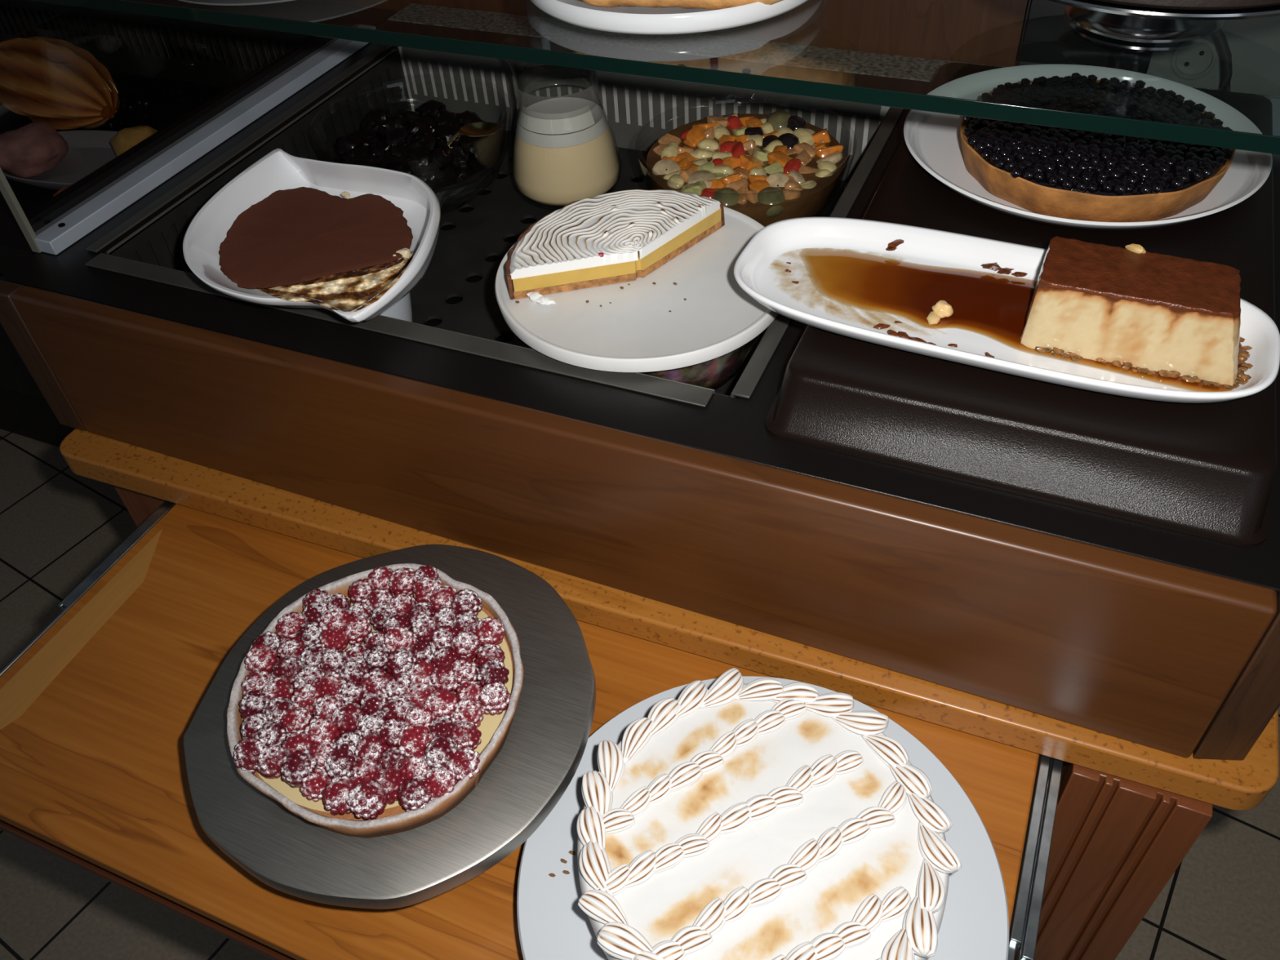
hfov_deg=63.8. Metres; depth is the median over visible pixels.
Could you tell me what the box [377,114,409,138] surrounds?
prune
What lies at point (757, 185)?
apricot piece
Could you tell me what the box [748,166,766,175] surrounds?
grape
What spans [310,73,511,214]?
glass bowl
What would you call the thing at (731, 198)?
grape
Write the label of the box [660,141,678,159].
pear piece
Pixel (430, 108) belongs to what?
prune
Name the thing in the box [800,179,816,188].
pear piece
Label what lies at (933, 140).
plate
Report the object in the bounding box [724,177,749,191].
peach piece
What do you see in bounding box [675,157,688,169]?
apricot piece
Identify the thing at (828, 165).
pear piece
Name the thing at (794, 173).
banana slice
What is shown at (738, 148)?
strawberry piece
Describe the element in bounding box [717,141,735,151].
strawberry piece
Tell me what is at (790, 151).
peach piece
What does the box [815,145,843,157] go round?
apricot piece
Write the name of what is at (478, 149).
prune
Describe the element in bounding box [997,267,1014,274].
bit
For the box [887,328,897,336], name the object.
bit
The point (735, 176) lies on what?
apricot piece
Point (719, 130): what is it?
pear piece
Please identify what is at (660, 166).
banana slice
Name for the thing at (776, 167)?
apple piece
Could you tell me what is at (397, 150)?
prune
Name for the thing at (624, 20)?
plate
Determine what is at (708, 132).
peach piece
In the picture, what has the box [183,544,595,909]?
tray
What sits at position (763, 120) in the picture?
pear piece
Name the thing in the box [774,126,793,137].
pear piece
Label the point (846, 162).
glass bowl
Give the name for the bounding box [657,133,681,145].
peach piece
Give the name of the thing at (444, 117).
prune
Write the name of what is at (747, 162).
apricot piece
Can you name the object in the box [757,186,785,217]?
grape
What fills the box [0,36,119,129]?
melon
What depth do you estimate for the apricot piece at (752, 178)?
1.11 m
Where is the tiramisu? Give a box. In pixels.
[218,186,413,311]
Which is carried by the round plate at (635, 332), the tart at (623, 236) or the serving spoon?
the tart at (623, 236)
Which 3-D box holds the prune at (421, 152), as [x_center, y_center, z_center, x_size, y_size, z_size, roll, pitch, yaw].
[-0.269,-0.382,1.230,0.043,0.029,0.034,12,46,16]
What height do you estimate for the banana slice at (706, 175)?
0.014 m
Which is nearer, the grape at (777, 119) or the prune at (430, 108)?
the grape at (777, 119)
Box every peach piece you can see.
[653,143,667,155]
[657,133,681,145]
[677,145,693,153]
[678,166,697,182]
[703,126,714,139]
[706,115,728,127]
[724,113,737,119]
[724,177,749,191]
[733,168,749,178]
[736,186,746,204]
[742,139,756,151]
[746,190,758,203]
[747,147,758,155]
[781,189,800,199]
[783,176,803,190]
[786,147,795,155]
[792,142,817,157]
[795,149,812,165]
[798,164,819,173]
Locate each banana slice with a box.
[652,159,680,175]
[687,169,715,187]
[766,172,788,186]
[787,168,804,183]
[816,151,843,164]
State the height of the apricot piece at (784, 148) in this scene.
0.018 m
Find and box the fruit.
[0,121,68,178]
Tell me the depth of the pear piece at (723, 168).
1.13 m
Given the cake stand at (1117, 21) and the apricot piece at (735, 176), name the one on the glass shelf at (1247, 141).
the cake stand at (1117, 21)
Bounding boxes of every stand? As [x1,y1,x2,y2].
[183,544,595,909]
[1048,0,1279,43]
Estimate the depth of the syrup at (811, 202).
1.12 m
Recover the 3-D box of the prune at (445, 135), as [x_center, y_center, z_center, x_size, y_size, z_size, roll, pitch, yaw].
[-0.226,-0.421,1.268,0.043,0.032,0.035,-1,44,3]
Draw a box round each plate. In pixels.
[494,206,777,372]
[516,675,1008,959]
[530,0,808,34]
[903,64,1272,231]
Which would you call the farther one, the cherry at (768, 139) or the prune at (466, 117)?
the prune at (466, 117)
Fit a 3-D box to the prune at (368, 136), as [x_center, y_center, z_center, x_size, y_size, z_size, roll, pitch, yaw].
[-0.348,-0.427,1.293,0.046,0.029,0.037,4,45,8]
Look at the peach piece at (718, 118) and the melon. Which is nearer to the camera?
the peach piece at (718, 118)
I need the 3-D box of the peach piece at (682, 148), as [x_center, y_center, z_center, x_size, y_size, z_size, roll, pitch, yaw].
[0.050,-0.377,1.184,0.022,0.022,0.024,-13,45,-9]
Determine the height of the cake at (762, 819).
0.065 m
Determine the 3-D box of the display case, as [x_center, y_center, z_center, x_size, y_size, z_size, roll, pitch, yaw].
[-1.127,-0.314,1.836,1.420,0.899,0.700,14,47,18]
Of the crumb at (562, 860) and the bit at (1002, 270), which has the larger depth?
the bit at (1002, 270)
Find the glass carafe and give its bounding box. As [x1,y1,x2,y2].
[507,39,621,209]
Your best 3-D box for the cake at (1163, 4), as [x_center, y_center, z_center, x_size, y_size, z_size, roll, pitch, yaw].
[0.406,-0.428,0.792,0.285,0.028,0.285,14,47,18]
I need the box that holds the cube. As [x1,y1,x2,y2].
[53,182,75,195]
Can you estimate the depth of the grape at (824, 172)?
1.12 m
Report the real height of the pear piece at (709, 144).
0.017 m
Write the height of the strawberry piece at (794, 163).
0.020 m
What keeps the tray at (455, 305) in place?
in the display counter at (1144, 660)
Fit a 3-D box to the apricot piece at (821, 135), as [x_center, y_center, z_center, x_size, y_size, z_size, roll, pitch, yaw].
[0.206,-0.392,1.181,0.026,0.022,0.019,3,44,7]
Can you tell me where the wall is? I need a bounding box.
[0,0,1279,96]
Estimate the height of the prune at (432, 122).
0.029 m
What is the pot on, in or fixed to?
on the tray at (455, 305)
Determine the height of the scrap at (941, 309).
0.013 m
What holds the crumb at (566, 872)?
on the cake plate at (552, 925)
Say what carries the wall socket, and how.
attached to the wall
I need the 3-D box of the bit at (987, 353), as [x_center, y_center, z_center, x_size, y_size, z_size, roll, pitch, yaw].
[0.260,-0.091,0.763,0.005,0.003,0.011,-22,47,-18]
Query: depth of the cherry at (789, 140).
1.17 m
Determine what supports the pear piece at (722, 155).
in the syrup at (811, 202)
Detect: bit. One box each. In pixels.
[873,323,890,328]
[885,246,896,250]
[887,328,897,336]
[888,239,903,247]
[896,331,908,338]
[907,336,926,342]
[947,343,957,346]
[981,262,1000,271]
[985,351,994,357]
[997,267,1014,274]
[1011,271,1027,276]
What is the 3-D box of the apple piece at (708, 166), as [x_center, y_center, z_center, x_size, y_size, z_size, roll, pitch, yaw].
[0.072,-0.337,1.139,0.026,0.023,0.030,-10,44,-6]
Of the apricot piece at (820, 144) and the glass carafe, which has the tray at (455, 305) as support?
the glass carafe
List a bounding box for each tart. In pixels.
[226,563,523,837]
[505,189,724,299]
[578,0,782,9]
[960,72,1235,221]
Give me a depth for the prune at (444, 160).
1.22 m
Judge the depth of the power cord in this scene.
1.16 m
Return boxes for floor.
[0,61,1279,959]
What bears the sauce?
on the oval platter at (782, 242)
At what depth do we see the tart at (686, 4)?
0.87 m
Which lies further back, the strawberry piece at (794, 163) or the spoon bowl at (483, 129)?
the spoon bowl at (483, 129)
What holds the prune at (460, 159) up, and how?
on the syrup at (454, 175)
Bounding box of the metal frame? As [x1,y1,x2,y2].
[0,24,376,254]
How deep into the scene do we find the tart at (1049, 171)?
0.91 m
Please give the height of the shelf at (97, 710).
0.089 m
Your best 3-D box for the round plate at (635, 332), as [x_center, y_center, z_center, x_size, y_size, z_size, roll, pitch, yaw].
[0.002,-0.185,0.950,0.271,0.023,0.271,14,47,18]
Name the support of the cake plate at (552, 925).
on the shelf at (97, 710)
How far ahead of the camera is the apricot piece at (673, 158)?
1.16 m
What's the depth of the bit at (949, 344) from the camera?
0.78 m
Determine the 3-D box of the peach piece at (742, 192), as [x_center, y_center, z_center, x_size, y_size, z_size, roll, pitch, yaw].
[0.106,-0.299,1.097,0.021,0.022,0.025,6,45,11]
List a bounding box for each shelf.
[0,500,1063,959]
[25,0,1279,155]
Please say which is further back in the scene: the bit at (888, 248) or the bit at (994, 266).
the bit at (888, 248)
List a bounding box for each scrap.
[526,291,555,305]
[926,300,953,324]
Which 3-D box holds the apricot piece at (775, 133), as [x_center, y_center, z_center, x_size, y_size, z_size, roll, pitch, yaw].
[0.152,-0.397,1.196,0.032,0.019,0.021,-20,46,-15]
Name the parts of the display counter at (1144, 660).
corner post, panel, corner post, trim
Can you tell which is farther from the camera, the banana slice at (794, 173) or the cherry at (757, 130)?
the cherry at (757, 130)
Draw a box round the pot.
[380,292,412,322]
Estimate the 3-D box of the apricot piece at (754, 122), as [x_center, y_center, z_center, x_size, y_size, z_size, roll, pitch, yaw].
[0.136,-0.416,1.213,0.018,0.017,0.025,-19,46,-15]
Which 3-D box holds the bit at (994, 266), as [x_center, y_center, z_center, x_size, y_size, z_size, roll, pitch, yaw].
[0.288,-0.175,0.842,0.018,0.006,0.008,6,45,10]
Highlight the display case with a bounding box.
[0,0,396,447]
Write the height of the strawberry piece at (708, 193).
0.020 m
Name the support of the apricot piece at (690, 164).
in the syrup at (811, 202)
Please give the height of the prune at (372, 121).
0.032 m
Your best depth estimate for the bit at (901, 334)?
0.79 m
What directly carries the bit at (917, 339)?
on the oval platter at (782, 242)
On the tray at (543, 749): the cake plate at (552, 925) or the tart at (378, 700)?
the tart at (378, 700)
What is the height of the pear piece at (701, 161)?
0.024 m
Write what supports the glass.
in the glass carafe
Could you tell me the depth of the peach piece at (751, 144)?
1.17 m
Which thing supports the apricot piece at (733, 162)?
in the syrup at (811, 202)
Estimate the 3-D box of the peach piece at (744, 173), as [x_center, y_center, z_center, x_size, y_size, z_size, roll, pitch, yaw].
[0.114,-0.334,1.134,0.025,0.022,0.022,-20,46,-15]
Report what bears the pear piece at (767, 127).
in the syrup at (811, 202)
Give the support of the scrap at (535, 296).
on the round plate at (635, 332)
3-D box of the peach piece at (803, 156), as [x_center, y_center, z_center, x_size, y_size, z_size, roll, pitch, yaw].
[0.182,-0.356,1.150,0.018,0.017,0.028,20,49,23]
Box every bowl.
[182,147,440,322]
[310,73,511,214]
[458,121,501,137]
[635,93,857,217]
[639,333,760,390]
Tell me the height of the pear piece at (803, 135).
0.021 m
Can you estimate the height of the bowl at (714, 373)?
0.098 m
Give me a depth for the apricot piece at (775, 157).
1.14 m
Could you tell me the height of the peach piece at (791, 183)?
0.022 m
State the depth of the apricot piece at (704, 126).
1.20 m
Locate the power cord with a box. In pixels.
[1209,28,1232,91]
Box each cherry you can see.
[743,126,765,135]
[761,134,777,146]
[777,133,799,148]
[786,115,806,130]
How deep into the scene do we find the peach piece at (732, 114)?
1.22 m
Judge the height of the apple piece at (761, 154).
0.023 m
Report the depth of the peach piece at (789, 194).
1.09 m
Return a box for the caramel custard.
[1020,236,1253,389]
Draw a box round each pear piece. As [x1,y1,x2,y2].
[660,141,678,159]
[663,169,683,179]
[666,173,684,188]
[688,148,715,158]
[691,157,708,165]
[697,137,719,150]
[711,151,732,159]
[712,164,733,174]
[713,123,730,138]
[746,134,763,146]
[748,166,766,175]
[760,118,766,123]
[761,121,773,133]
[763,139,783,151]
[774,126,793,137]
[793,127,814,145]
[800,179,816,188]
[804,128,815,133]
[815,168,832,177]
[817,160,837,172]
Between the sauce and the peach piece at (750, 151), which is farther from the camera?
the peach piece at (750, 151)
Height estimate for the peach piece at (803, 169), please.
0.016 m
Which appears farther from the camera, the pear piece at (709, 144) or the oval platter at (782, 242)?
the pear piece at (709, 144)
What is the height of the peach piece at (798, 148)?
0.016 m
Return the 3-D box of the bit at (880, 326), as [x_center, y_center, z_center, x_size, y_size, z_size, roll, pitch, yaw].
[0.187,-0.119,0.796,0.014,0.003,0.005,-10,44,-6]
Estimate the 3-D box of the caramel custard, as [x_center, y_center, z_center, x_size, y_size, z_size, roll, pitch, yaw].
[0.370,-0.126,0.751,0.160,0.057,0.090,14,47,18]
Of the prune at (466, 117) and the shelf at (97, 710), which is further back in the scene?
the prune at (466, 117)
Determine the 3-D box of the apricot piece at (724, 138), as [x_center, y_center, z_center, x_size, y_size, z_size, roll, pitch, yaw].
[0.096,-0.388,1.193,0.022,0.020,0.032,28,53,29]
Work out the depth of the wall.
1.28 m
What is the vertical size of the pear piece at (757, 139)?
0.018 m
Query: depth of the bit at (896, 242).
0.87 m
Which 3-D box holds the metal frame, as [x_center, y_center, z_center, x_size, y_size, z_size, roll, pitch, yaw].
[-0.506,-0.499,1.194,0.032,0.190,0.600,14,47,18]
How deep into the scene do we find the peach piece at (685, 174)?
1.13 m
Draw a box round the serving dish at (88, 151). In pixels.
[2,130,118,190]
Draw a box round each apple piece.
[680,181,706,195]
[697,161,714,178]
[712,172,729,178]
[732,125,753,135]
[751,147,771,161]
[764,162,783,174]
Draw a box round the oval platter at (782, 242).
[733,217,1279,403]
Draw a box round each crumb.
[560,857,567,863]
[562,870,569,874]
[568,850,575,855]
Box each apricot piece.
[661,155,675,161]
[675,151,697,161]
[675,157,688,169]
[680,160,698,170]
[683,126,706,146]
[691,121,718,130]
[706,178,724,188]
[717,133,736,145]
[720,172,742,184]
[722,156,740,168]
[734,134,750,142]
[738,154,764,171]
[739,115,753,125]
[745,116,763,127]
[748,173,768,182]
[748,179,770,192]
[761,131,777,137]
[767,151,792,168]
[773,145,788,155]
[811,128,830,142]
[812,141,826,149]
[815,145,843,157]
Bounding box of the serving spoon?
[446,121,501,146]
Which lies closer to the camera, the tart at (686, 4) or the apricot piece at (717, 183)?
the tart at (686, 4)
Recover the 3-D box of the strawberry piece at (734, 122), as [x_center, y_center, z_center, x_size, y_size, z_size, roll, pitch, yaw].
[0.113,-0.417,1.216,0.018,0.023,0.035,-12,45,-8]
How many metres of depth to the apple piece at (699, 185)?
1.10 m
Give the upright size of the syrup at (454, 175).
0.001 m
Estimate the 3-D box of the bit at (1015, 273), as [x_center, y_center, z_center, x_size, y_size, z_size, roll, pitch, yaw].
[0.308,-0.167,0.834,0.012,0.003,0.006,14,47,18]
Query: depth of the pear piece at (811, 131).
1.19 m
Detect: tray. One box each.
[84,44,904,407]
[764,62,1276,546]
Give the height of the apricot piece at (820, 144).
0.024 m
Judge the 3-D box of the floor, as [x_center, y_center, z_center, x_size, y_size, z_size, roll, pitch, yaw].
[-0.183,0.622,1.516,9.000,0.100,7.000,14,47,18]
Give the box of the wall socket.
[1170,37,1217,79]
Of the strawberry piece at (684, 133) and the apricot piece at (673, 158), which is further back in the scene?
the strawberry piece at (684, 133)
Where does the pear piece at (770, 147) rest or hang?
in the syrup at (811, 202)
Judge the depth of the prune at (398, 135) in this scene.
1.26 m
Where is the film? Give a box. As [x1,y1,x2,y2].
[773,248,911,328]
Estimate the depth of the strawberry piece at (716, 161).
1.15 m
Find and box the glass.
[512,97,619,206]
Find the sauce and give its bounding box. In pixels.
[802,249,1244,391]
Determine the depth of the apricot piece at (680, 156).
1.16 m
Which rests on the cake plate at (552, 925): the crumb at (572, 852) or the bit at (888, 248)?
the crumb at (572, 852)
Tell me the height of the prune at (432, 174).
0.030 m
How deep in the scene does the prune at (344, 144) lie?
1.26 m
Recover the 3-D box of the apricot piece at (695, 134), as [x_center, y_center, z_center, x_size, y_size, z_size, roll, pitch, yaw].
[0.064,-0.395,1.194,0.025,0.021,0.022,-34,51,-27]
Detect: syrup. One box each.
[333,120,502,188]
[646,113,844,226]
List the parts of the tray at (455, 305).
rail, floor plate, rail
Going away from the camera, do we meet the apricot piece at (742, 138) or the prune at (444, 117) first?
the apricot piece at (742, 138)
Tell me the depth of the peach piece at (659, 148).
1.18 m
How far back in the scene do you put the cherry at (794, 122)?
1.19 m
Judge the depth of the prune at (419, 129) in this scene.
1.27 m
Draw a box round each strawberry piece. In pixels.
[680,128,690,138]
[700,187,717,198]
[710,158,722,165]
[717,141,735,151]
[726,115,742,130]
[730,141,746,157]
[782,158,802,173]
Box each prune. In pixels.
[335,133,364,159]
[339,144,369,164]
[353,128,381,149]
[361,107,390,137]
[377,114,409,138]
[383,128,413,150]
[383,143,406,156]
[400,146,431,168]
[407,121,432,138]
[412,115,439,132]
[413,162,444,190]
[418,98,445,118]
[429,147,454,173]
[432,109,456,127]
[438,123,462,145]
[438,141,468,167]
[455,110,483,126]
[457,135,490,160]
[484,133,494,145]
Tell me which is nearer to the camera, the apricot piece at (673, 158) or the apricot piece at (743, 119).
the apricot piece at (673, 158)
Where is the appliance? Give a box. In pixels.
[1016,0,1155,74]
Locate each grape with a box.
[711,186,739,206]
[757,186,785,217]
[765,110,791,131]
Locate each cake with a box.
[576,667,961,959]
[1094,0,1279,9]
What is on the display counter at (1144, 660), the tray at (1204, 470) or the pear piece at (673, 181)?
the tray at (1204, 470)
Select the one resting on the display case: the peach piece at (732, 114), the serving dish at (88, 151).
the serving dish at (88, 151)
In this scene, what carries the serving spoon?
in the glass bowl at (504, 118)
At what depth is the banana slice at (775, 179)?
1.11 m
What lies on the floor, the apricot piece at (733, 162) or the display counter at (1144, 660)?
the display counter at (1144, 660)
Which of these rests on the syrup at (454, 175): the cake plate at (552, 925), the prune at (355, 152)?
the prune at (355, 152)
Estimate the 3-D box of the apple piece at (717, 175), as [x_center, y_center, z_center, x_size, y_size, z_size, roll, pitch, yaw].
[0.089,-0.328,1.131,0.030,0.020,0.023,-21,46,-17]
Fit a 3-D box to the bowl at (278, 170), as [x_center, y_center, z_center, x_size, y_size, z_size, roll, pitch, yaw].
[-0.308,-0.224,0.989,0.280,0.053,0.251,14,47,18]
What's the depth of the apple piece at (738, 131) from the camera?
1.20 m
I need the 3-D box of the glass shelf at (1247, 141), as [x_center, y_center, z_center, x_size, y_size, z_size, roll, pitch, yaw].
[-0.050,-0.529,1.039,2.000,0.012,0.484,14,47,18]
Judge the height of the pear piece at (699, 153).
0.018 m

